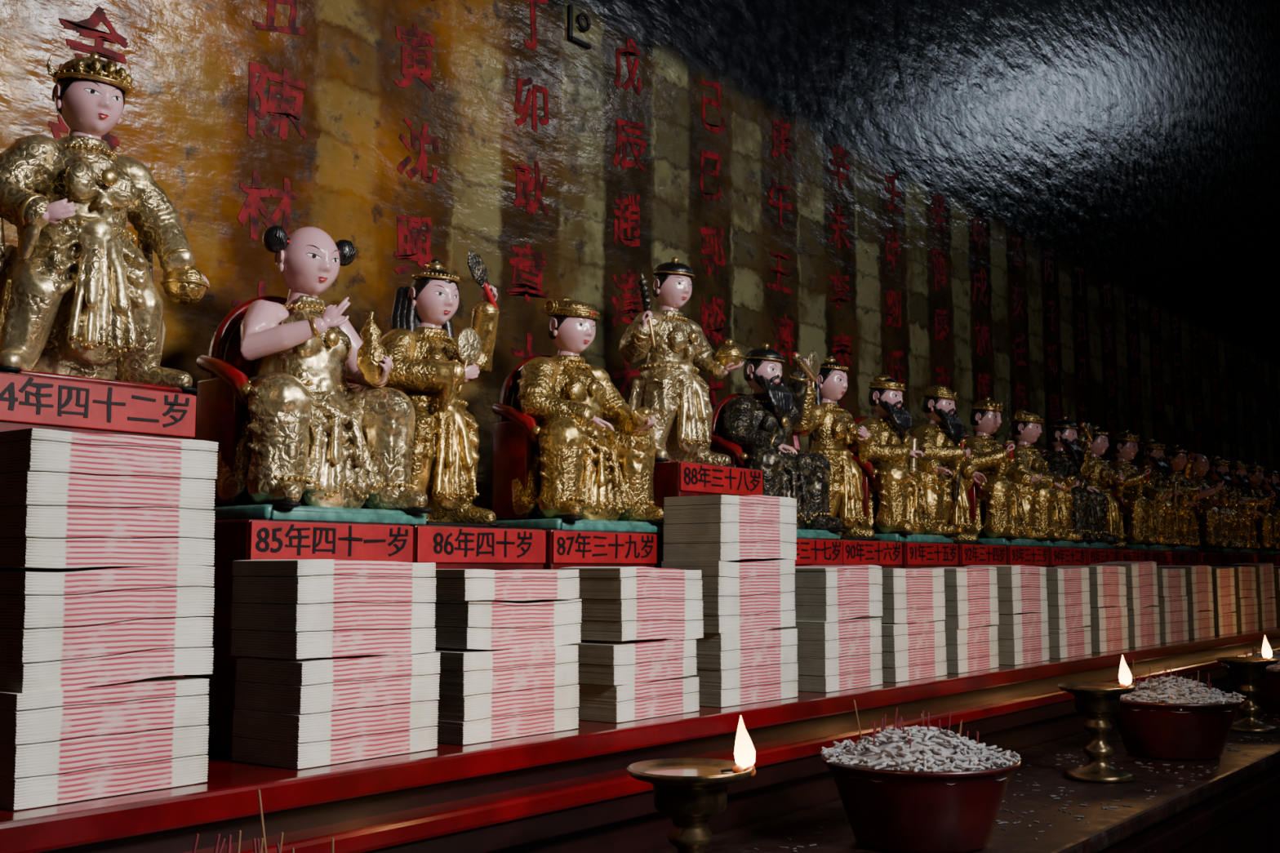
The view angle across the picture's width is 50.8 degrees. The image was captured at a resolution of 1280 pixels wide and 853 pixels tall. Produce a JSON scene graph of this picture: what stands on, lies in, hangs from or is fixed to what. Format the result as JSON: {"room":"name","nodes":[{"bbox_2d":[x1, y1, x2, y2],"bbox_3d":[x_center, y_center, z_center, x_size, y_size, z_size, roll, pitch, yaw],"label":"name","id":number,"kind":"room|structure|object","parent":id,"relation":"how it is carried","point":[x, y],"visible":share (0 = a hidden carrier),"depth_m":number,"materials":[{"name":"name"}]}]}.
{"room":"house of worship","nodes":[
{"label":"house of worship","id":0,"kind":"room"},
{"bbox_2d":[0,0,1279,520],"bbox_3d":[1.148,-0.734,3.944,0.100,4.550,13.500,-5,-8,37],"label":"wall","id":1,"kind":"structure","parent":0,"point":[1135,144],"depth_m":2.73,"materials":[{"name":"black paint"}]},
{"bbox_2d":[568,4,591,48],"bbox_3d":[-0.098,-0.657,2.211,0.009,0.060,0.055,-5,-8,37],"label":"wall bracket","id":2,"kind":"object","parent":1,"relation":"attached to","point":[571,37],"visible":1,"depth_m":2.21,"materials":[{"name":"black metal"}]},
{"bbox_2d":[54,0,1279,480],"bbox_3d":[1.550,-0.001,4.311,0.001,0.932,7.224,-5,-8,37],"label":"lettering","id":3,"kind":"object","parent":1,"relation":"attached to","point":[255,191],"depth_m":2.29,"materials":[{"name":"red paint"}]},
{"bbox_3d":[3.005,1.428,2.284,4.580,0.100,13.500,-5,-8,37],"label":"floor","id":4,"kind":"structure","parent":0,"visible":0},
{"bbox_2d":[0,626,1279,852],"bbox_3d":[1.331,1.034,3.554,0.434,0.950,9.800,-5,-8,37],"label":"shelf","id":5,"kind":"object","parent":4,"relation":"on","point":[573,790],"visible":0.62,"depth_m":1.46,"materials":[{"name":"red paint"}]},
{"bbox_2d":[0,371,196,676],"bbox_3d":[-0.574,0.139,1.246,0.222,0.346,0.216,-5,-8,37],"label":"plinth","id":6,"kind":"object","parent":5,"relation":"on","point":[26,401],"visible":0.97,"depth_m":1.20,"materials":[{"name":"red wood"}]},
{"bbox_2d":[0,52,209,393],"bbox_3d":[-0.517,-0.185,1.276,0.115,0.343,0.214,-5,-8,40],"label":"statue","id":7,"kind":"object","parent":6,"relation":"on","point":[80,300],"visible":0.97,"depth_m":1.24,"materials":[{"name":"gold paint"}]},
{"bbox_2d":[0,428,218,810],"bbox_3d":[-0.457,0.153,1.121,0.100,0.290,0.176,-4,-7,36],"label":"paper stack","id":8,"kind":"object","parent":5,"relation":"on","point":[94,644],"visible":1,"depth_m":1.08,"materials":[{"name":"paper"}]},
{"bbox_2d":[184,519,413,754],"bbox_3d":[-0.403,0.221,1.462,0.222,0.229,0.216,-5,-8,37],"label":"plinth","id":9,"kind":"object","parent":5,"relation":"on","point":[237,540],"visible":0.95,"depth_m":1.34,"materials":[{"name":"red wood"}]},
{"bbox_2d":[195,225,433,524],"bbox_3d":[-0.360,-0.059,1.492,0.180,0.334,0.220,-5,-8,37],"label":"statue","id":10,"kind":"object","parent":9,"relation":"on","point":[299,437],"visible":1,"depth_m":1.45,"materials":[{"name":"gold paint"}]},
{"bbox_2d":[230,559,440,769],"bbox_3d":[-0.296,0.226,1.322,0.098,0.189,0.183,-4,-7,36],"label":"paper stack","id":11,"kind":"object","parent":5,"relation":"on","point":[340,668],"visible":1,"depth_m":1.27,"materials":[{"name":"white paper"}]},
{"bbox_2d":[409,524,546,648],"bbox_3d":[-0.269,0.239,1.636,0.222,0.229,0.216,-5,-8,37],"label":"plinth","id":12,"kind":"object","parent":5,"relation":"on","point":[450,547],"visible":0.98,"depth_m":1.57,"materials":[{"name":"red wood"}]},
{"bbox_2d":[379,248,506,528],"bbox_3d":[-0.248,-0.035,1.653,0.131,0.376,0.192,-5,-8,38],"label":"statue","id":13,"kind":"object","parent":12,"relation":"on","point":[431,366],"visible":0.85,"depth_m":1.63,"materials":[{"name":"gold paint"}]},
{"bbox_2d":[417,568,582,745],"bbox_3d":[-0.162,0.248,1.494,0.101,0.180,0.193,-5,-8,37],"label":"paper stack","id":14,"kind":"object","parent":5,"relation":"on","point":[508,666],"visible":0.84,"depth_m":1.44,"materials":[{"name":"paper"}]},
{"bbox_2d":[542,529,657,640],"bbox_3d":[-0.129,0.258,1.817,0.222,0.229,0.216,-5,-8,37],"label":"plinth","id":15,"kind":"object","parent":5,"relation":"on","point":[563,548],"visible":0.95,"depth_m":1.75,"materials":[{"name":"red wood"}]},
{"bbox_2d":[491,296,670,533],"bbox_3d":[-0.082,-0.020,1.852,0.176,0.331,0.212,-5,-8,41],"label":"statue","id":16,"kind":"object","parent":15,"relation":"on","point":[570,452],"visible":1,"depth_m":1.80,"materials":[{"name":"gold paint"}]},
{"bbox_2d":[559,566,703,722],"bbox_3d":[-0.013,0.267,1.686,0.099,0.182,0.183,-5,-8,37],"label":"paper stack","id":17,"kind":"object","parent":5,"relation":"on","point":[637,654],"visible":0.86,"depth_m":1.63,"materials":[{"name":"paper"}]},
{"bbox_2d":[618,257,744,466],"bbox_3d":[0.050,-0.089,2.062,0.214,0.345,0.126,6,-8,-43],"label":"statue","id":18,"kind":"object","parent":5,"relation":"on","point":[676,348],"visible":0.87,"depth_m":2.03,"materials":[{"name":"gold paint"}]},
{"bbox_2d":[653,461,762,568],"bbox_3d":[0.036,0.229,2.037,0.222,0.332,0.216,-5,-8,37],"label":"plinth","id":19,"kind":"object","parent":5,"relation":"on","point":[670,478],"visible":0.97,"depth_m":1.93,"materials":[{"name":"red wood"}]},
{"bbox_2d":[661,494,798,707],"bbox_3d":[0.127,0.237,1.873,0.097,0.281,0.195,-5,-8,38],"label":"paper stack","id":20,"kind":"object","parent":5,"relation":"on","point":[742,547],"visible":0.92,"depth_m":1.82,"materials":[{"name":"white paper"}]},
{"bbox_2d":[710,342,846,539],"bbox_3d":[0.219,0.022,2.244,0.172,0.330,0.210,-5,-8,41],"label":"statue","id":21,"kind":"object","parent":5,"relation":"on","point":[753,429],"visible":0.81,"depth_m":2.23,"materials":[{"name":"black paint"}]},
{"bbox_2d":[791,537,842,566],"bbox_3d":[0.187,0.301,2.226,0.222,0.229,0.216,-5,-8,37],"label":"plinth","id":22,"kind":"object","parent":5,"relation":"on","point":[810,552],"visible":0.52,"depth_m":2.19,"materials":[{"name":"red wood"}]},
{"bbox_2d":[778,564,882,692],"bbox_3d":[0.289,0.307,2.080,0.097,0.186,0.188,-5,-8,37],"label":"paper stack","id":23,"kind":"object","parent":5,"relation":"on","point":[837,646],"visible":0.84,"depth_m":2.02,"materials":[{"name":"paper"}]},
{"bbox_2d":[791,351,880,541],"bbox_3d":[0.346,0.051,2.425,0.129,0.367,0.205,-5,-8,39],"label":"statue","id":24,"kind":"object","parent":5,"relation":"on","point":[832,430],"visible":0.75,"depth_m":2.40,"materials":[{"name":"gold paint"}]},
{"bbox_2d":[840,539,902,568],"bbox_3d":[0.319,0.319,2.398,0.222,0.229,0.216,-5,-8,37],"label":"plinth","id":25,"kind":"object","parent":5,"relation":"on","point":[885,554],"visible":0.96,"depth_m":2.34,"materials":[{"name":"red wood"}]},
{"bbox_2d":[860,568,946,682],"bbox_3d":[0.426,0.329,2.258,0.098,0.180,0.198,-5,-8,37],"label":"paper stack","id":26,"kind":"object","parent":5,"relation":"on","point":[913,645],"visible":0.66,"depth_m":2.21,"materials":[{"name":"paper"}]},
{"bbox_2d":[851,374,959,543],"bbox_3d":[0.492,0.060,2.592,0.179,0.327,0.210,-5,-8,41],"label":"statue","id":27,"kind":"object","parent":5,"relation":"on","point":[903,487],"visible":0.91,"depth_m":2.54,"materials":[{"name":"gold paint"}]},
{"bbox_2d":[899,542,958,568],"bbox_3d":[0.465,0.339,2.586,0.222,0.229,0.216,-5,-8,37],"label":"plinth","id":28,"kind":"object","parent":5,"relation":"on","point":[914,554],"visible":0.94,"depth_m":2.51,"materials":[{"name":"red wood"}]},
{"bbox_2d":[912,385,986,544],"bbox_3d":[0.628,0.093,2.789,0.131,0.360,0.197,-5,-8,38],"label":"statue","id":29,"kind":"object","parent":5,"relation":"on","point":[944,442],"visible":0.71,"depth_m":2.76,"materials":[{"name":"gold paint"}]},
{"bbox_2d":[933,567,999,673],"bbox_3d":[0.566,0.346,2.436,0.099,0.183,0.189,-4,-7,36],"label":"paper stack","id":30,"kind":"object","parent":5,"relation":"on","point":[971,640],"visible":0.66,"depth_m":2.38,"materials":[{"name":"white paper"}]},
{"bbox_2d":[955,543,1006,567],"bbox_3d":[0.610,0.359,2.774,0.222,0.229,0.216,-5,-8,37],"label":"plinth","id":31,"kind":"object","parent":5,"relation":"on","point":[968,554],"visible":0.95,"depth_m":2.70,"materials":[{"name":"red wood"}]},
{"bbox_2d":[963,564,1049,665],"bbox_3d":[0.719,0.365,2.635,0.097,0.186,0.188,-4,-7,37],"label":"paper stack","id":32,"kind":"object","parent":5,"relation":"on","point":[1022,629],"visible":0.56,"depth_m":2.57,"materials":[{"name":"white paper"}]},
{"bbox_2d":[964,391,1049,546],"bbox_3d":[0.782,0.097,2.971,0.175,0.333,0.212,-5,-8,38],"label":"statue","id":33,"kind":"object","parent":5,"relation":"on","point":[1002,510],"visible":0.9,"depth_m":2.91,"materials":[{"name":"gold paint"}]},
{"bbox_2d":[1004,545,1048,567],"bbox_3d":[0.755,0.379,2.963,0.222,0.229,0.216,-5,-8,37],"label":"plinth","id":34,"kind":"object","parent":5,"relation":"on","point":[1037,556],"visible":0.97,"depth_m":2.89,"materials":[{"name":"red wood"}]},
{"bbox_2d":[1001,409,1085,547],"bbox_3d":[0.927,0.120,3.160,0.173,0.326,0.209,-4,-7,35],"label":"statue","id":35,"kind":"object","parent":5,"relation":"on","point":[1055,496],"visible":0.62,"depth_m":3.14,"materials":[{"name":"gold paint"}]},
{"bbox_2d":[1041,567,1091,658],"bbox_3d":[0.866,0.388,2.829,0.098,0.182,0.190,-5,-8,38],"label":"paper stack","id":36,"kind":"object","parent":5,"relation":"on","point":[1068,598],"visible":0.5,"depth_m":2.77,"materials":[{"name":"white paper"}]},
{"bbox_2d":[1046,546,1086,567],"bbox_3d":[0.900,0.399,3.151,0.222,0.229,0.216,-5,-8,37],"label":"plinth","id":37,"kind":"object","parent":5,"relation":"on","point":[1058,556],"visible":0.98,"depth_m":3.08,"materials":[{"name":"red paper"}]},
{"bbox_2d":[1039,416,1119,548],"bbox_3d":[1.072,0.138,3.349,0.173,0.332,0.211,-4,-7,36],"label":"statue","id":38,"kind":"object","parent":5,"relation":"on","point":[1089,504],"visible":0.69,"depth_m":3.33,"materials":[{"name":"black paint"}]},
{"bbox_2d":[1053,565,1128,652],"bbox_3d":[1.013,0.406,3.020,0.100,0.186,0.190,-5,-8,38],"label":"paper stack","id":39,"kind":"object","parent":5,"relation":"on","point":[1108,625],"visible":0.53,"depth_m":2.97,"materials":[{"name":"paper"}]},
{"bbox_2d":[1083,547,1119,565],"bbox_3d":[1.045,0.418,3.339,0.222,0.229,0.216,-5,-8,37],"label":"plinth","id":40,"kind":"object","parent":5,"relation":"on","point":[1093,556],"visible":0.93,"depth_m":3.26,"materials":[{"name":"red paper"}]},
{"bbox_2d":[1081,422,1130,549],"bbox_3d":[1.205,0.172,3.538,0.126,0.359,0.200,-5,-8,41],"label":"statue","id":41,"kind":"object","parent":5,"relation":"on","point":[1097,473],"visible":0.59,"depth_m":3.52,"materials":[{"name":"gold paint"}]},
{"bbox_2d":[1090,561,1160,647],"bbox_3d":[1.155,0.420,3.201,0.097,0.197,0.192,-5,-8,38],"label":"paper stack","id":42,"kind":"object","parent":5,"relation":"on","point":[1144,626],"visible":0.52,"depth_m":3.15,"materials":[{"name":"white paper"}]},
{"bbox_2d":[1116,549,1148,561],"bbox_3d":[1.190,0.438,3.527,0.222,0.229,0.216,-5,-8,37],"label":"plinth","id":43,"kind":"object","parent":5,"relation":"on","point":[1125,555],"visible":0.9,"depth_m":3.46,"materials":[{"name":"red wood"}]},
{"bbox_2d":[1104,426,1177,551],"bbox_3d":[1.362,0.174,3.723,0.177,0.338,0.214,-5,-8,40],"label":"statue","id":44,"kind":"object","parent":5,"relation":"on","point":[1143,508],"visible":0.8,"depth_m":3.67,"materials":[{"name":"black paint"}]},
{"bbox_2d":[1146,550,1175,566],"bbox_3d":[1.336,0.458,3.715,0.222,0.229,0.216,-5,-8,37],"label":"plinth","id":45,"kind":"object","parent":5,"relation":"on","point":[1161,557],"visible":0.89,"depth_m":3.65,"materials":[{"name":"red wood"}]},
{"bbox_2d":[1148,568,1188,643],"bbox_3d":[1.300,0.448,3.390,0.098,0.180,0.186,-5,-8,38],"label":"paper stack","id":46,"kind":"object","parent":5,"relation":"on","point":[1172,604],"visible":0.53,"depth_m":3.34,"materials":[{"name":"paper"}]},
{"bbox_2d":[1134,438,1202,551],"bbox_3d":[1.509,0.197,3.910,0.181,0.331,0.213,-5,-8,41],"label":"statue","id":47,"kind":"object","parent":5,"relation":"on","point":[1179,511],"visible":0.55,"depth_m":3.90,"materials":[{"name":"black paint"}]},
{"bbox_2d":[1164,439,1204,551],"bbox_3d":[1.647,0.224,4.108,0.131,0.376,0.192,-5,-8,37],"label":"statue","id":48,"kind":"object","parent":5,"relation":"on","point":[1176,460],"visible":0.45,"depth_m":4.09,"materials":[{"name":"black paint"}]},
{"bbox_2d":[1156,565,1214,639],"bbox_3d":[1.448,0.464,3.582,0.097,0.188,0.186,-5,-8,38],"label":"paper stack","id":49,"kind":"object","parent":5,"relation":"on","point":[1198,580],"visible":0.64,"depth_m":3.53,"materials":[{"name":"white paper"}]},
{"bbox_2d":[1173,551,1199,565],"bbox_3d":[1.481,0.478,3.904,0.222,0.229,0.216,-5,-8,37],"label":"plinth","id":50,"kind":"object","parent":5,"relation":"on","point":[1182,557],"visible":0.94,"depth_m":3.83,"materials":[{"name":"red wood"}]},
{"bbox_2d":[1197,551,1222,566],"bbox_3d":[1.626,0.498,4.092,0.222,0.229,0.216,-5,-8,37],"label":"plinth","id":51,"kind":"object","parent":5,"relation":"on","point":[1206,558],"visible":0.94,"depth_m":4.02,"materials":[{"name":"red wood"}]},
{"bbox_2d":[1190,453,1242,553],"bbox_3d":[1.797,0.244,4.288,0.171,0.318,0.209,-5,-8,38],"label":"statue","id":52,"kind":"object","parent":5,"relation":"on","point":[1215,531],"visible":0.7,"depth_m":4.24,"materials":[{"name":"black paint"}]},
{"bbox_2d":[1210,568,1236,635],"bbox_3d":[1.592,0.487,3.769,0.098,0.182,0.190,-5,-8,37],"label":"paper stack","id":53,"kind":"object","parent":5,"relation":"on","point":[1223,579],"visible":0.46,"depth_m":3.72,"materials":[{"name":"white paper"}]},
{"bbox_2d":[1219,552,1241,566],"bbox_3d":[1.771,0.518,4.280,0.222,0.229,0.216,-5,-8,37],"label":"plinth","id":54,"kind":"object","parent":5,"relation":"on","point":[1227,558],"visible":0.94,"depth_m":4.20,"materials":[{"name":"red wood"}]},
{"bbox_2d":[1202,455,1262,554],"bbox_3d":[1.944,0.259,4.474,0.179,0.327,0.210,-5,-8,41],"label":"statue","id":55,"kind":"object","parent":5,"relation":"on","point":[1242,518],"visible":0.5,"depth_m":4.46,"materials":[{"name":"black paint"}]},
{"bbox_2d":[1211,566,1258,631],"bbox_3d":[1.740,0.505,3.962,0.100,0.186,0.190,-5,-8,38],"label":"paper stack","id":56,"kind":"object","parent":5,"relation":"on","point":[1246,603],"visible":0.47,"depth_m":3.91,"materials":[{"name":"white paper"}]},
{"bbox_2d":[1227,460,1264,554],"bbox_3d":[2.080,0.293,4.670,0.129,0.355,0.194,-5,-8,37],"label":"statue","id":57,"kind":"object","parent":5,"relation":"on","point":[1237,468],"visible":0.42,"depth_m":4.65,"materials":[{"name":"black paint"}]},
{"bbox_2d":[1240,553,1259,563],"bbox_3d":[1.916,0.537,4.468,0.222,0.229,0.216,-5,-8,37],"label":"plinth","id":58,"kind":"object","parent":5,"relation":"on","point":[1246,557],"visible":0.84,"depth_m":4.40,"materials":[{"name":"red wood"}]},
{"bbox_2d":[1225,563,1276,629],"bbox_3d":[1.881,0.519,4.142,0.097,0.197,0.192,-5,-8,37],"label":"paper stack","id":59,"kind":"object","parent":5,"relation":"on","point":[1264,574],"visible":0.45,"depth_m":4.09,"materials":[{"name":"white paper"}]},
{"bbox_2d":[1244,462,1279,555],"bbox_3d":[2.233,0.294,4.852,0.176,0.335,0.213,-5,-8,40],"label":"statue","id":60,"kind":"object","parent":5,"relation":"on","point":[1268,527],"visible":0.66,"depth_m":4.78,"materials":[{"name":"black paint"}]},
{"bbox_2d":[1260,466,1279,509],"bbox_3d":[2.378,0.316,5.042,0.173,0.332,0.211,-5,-8,39],"label":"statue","id":61,"kind":"object","parent":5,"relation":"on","point":[1266,483],"visible":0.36,"depth_m":5.04,"materials":[{"name":"gold paint"}]},
{"bbox_2d":[1268,568,1279,626],"bbox_3d":[2.030,0.548,4.336,0.098,0.180,0.186,-4,-7,37],"label":"paper stack","id":62,"kind":"object","parent":5,"relation":"on","point":[1277,571],"visible":0.06,"depth_m":4.24,"materials":[{"name":"white paper"}]},
{"bbox_2d":[1273,565,1279,568],"bbox_3d":[2.175,0.564,4.524,0.097,0.188,0.186,-5,-8,38],"label":"paper stack","id":63,"kind":"object","parent":5,"relation":"on","point":[1274,566],"visible":0.02,"depth_m":4.47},
{"bbox_2d":[649,691,1279,852],"bbox_3d":[1.624,1.085,3.322,0.384,0.800,9.800,-5,-8,37],"label":"table","id":64,"kind":"object","parent":4,"relation":"on","point":[1234,807],"visible":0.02,"depth_m":2.00,"materials":[{"name":"paint"}]},
{"bbox_2d":[192,789,333,852],"bbox_3d":[-0.256,0.333,0.877,0.247,0.182,0.245,-5,-8,37],"label":"incense sticks","id":65,"kind":"object","parent":64,"relation":"on","point":[263,841],"visible":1,"depth_m":0.91,"materials":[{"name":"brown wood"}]},
{"bbox_2d":[626,715,755,852],"bbox_3d":[0.048,0.369,1.262,0.122,0.192,0.120,0,-6,-1],"label":"oil lamp","id":66,"kind":"object","parent":64,"relation":"on","point":[690,792],"visible":1,"depth_m":1.25,"materials":[{"name":"metal"}]},
{"bbox_2d":[820,699,1021,852],"bbox_3d":[0.341,0.421,1.641,0.243,0.168,0.241,1,-6,-6],"label":"bowl","id":67,"kind":"object","parent":64,"relation":"on","point":[914,788],"visible":1,"depth_m":1.56,"materials":[{"name":"red ceramic"}]},
{"bbox_2d":[753,715,1279,852],"bbox_3d":[0.908,0.583,2.386,0.285,0.002,2.526,-5,-8,37],"label":"ash","id":68,"kind":"object","parent":64,"relation":"on","point":[1226,747],"visible":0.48,"depth_m":1.96},
{"bbox_2d":[1057,655,1136,783],"bbox_3d":[0.730,0.462,2.146,0.122,0.192,0.120,1,-6,-12],"label":"oil lamp","id":69,"kind":"object","parent":64,"relation":"on","point":[1097,701],"visible":1,"depth_m":2.12,"materials":[{"name":"metal"}]},
{"bbox_2d":[1111,659,1246,760],"bbox_3d":[0.951,0.501,2.407,0.244,0.169,0.249,2,-6,-21],"label":"bowl","id":70,"kind":"object","parent":64,"relation":"on","point":[1164,718],"visible":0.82,"depth_m":2.33,"materials":[{"name":"red ceramic"}]},
{"bbox_2d":[1215,635,1279,733],"bbox_3d":[1.256,0.529,2.779,0.122,0.192,0.120,2,-6,-18],"label":"oil lamp","id":71,"kind":"object","parent":64,"relation":"on","point":[1248,671],"visible":0.98,"depth_m":2.76,"materials":[{"name":"metal"}]},
{"bbox_2d":[1221,643,1279,713],"bbox_3d":[1.499,0.582,3.167,0.243,0.168,0.241,-3,-7,25],"label":"bowl","id":72,"kind":"object","parent":64,"relation":"on","point":[1268,699],"visible":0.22,"depth_m":3.09,"materials":[{"name":"red ceramic"}]}
]}

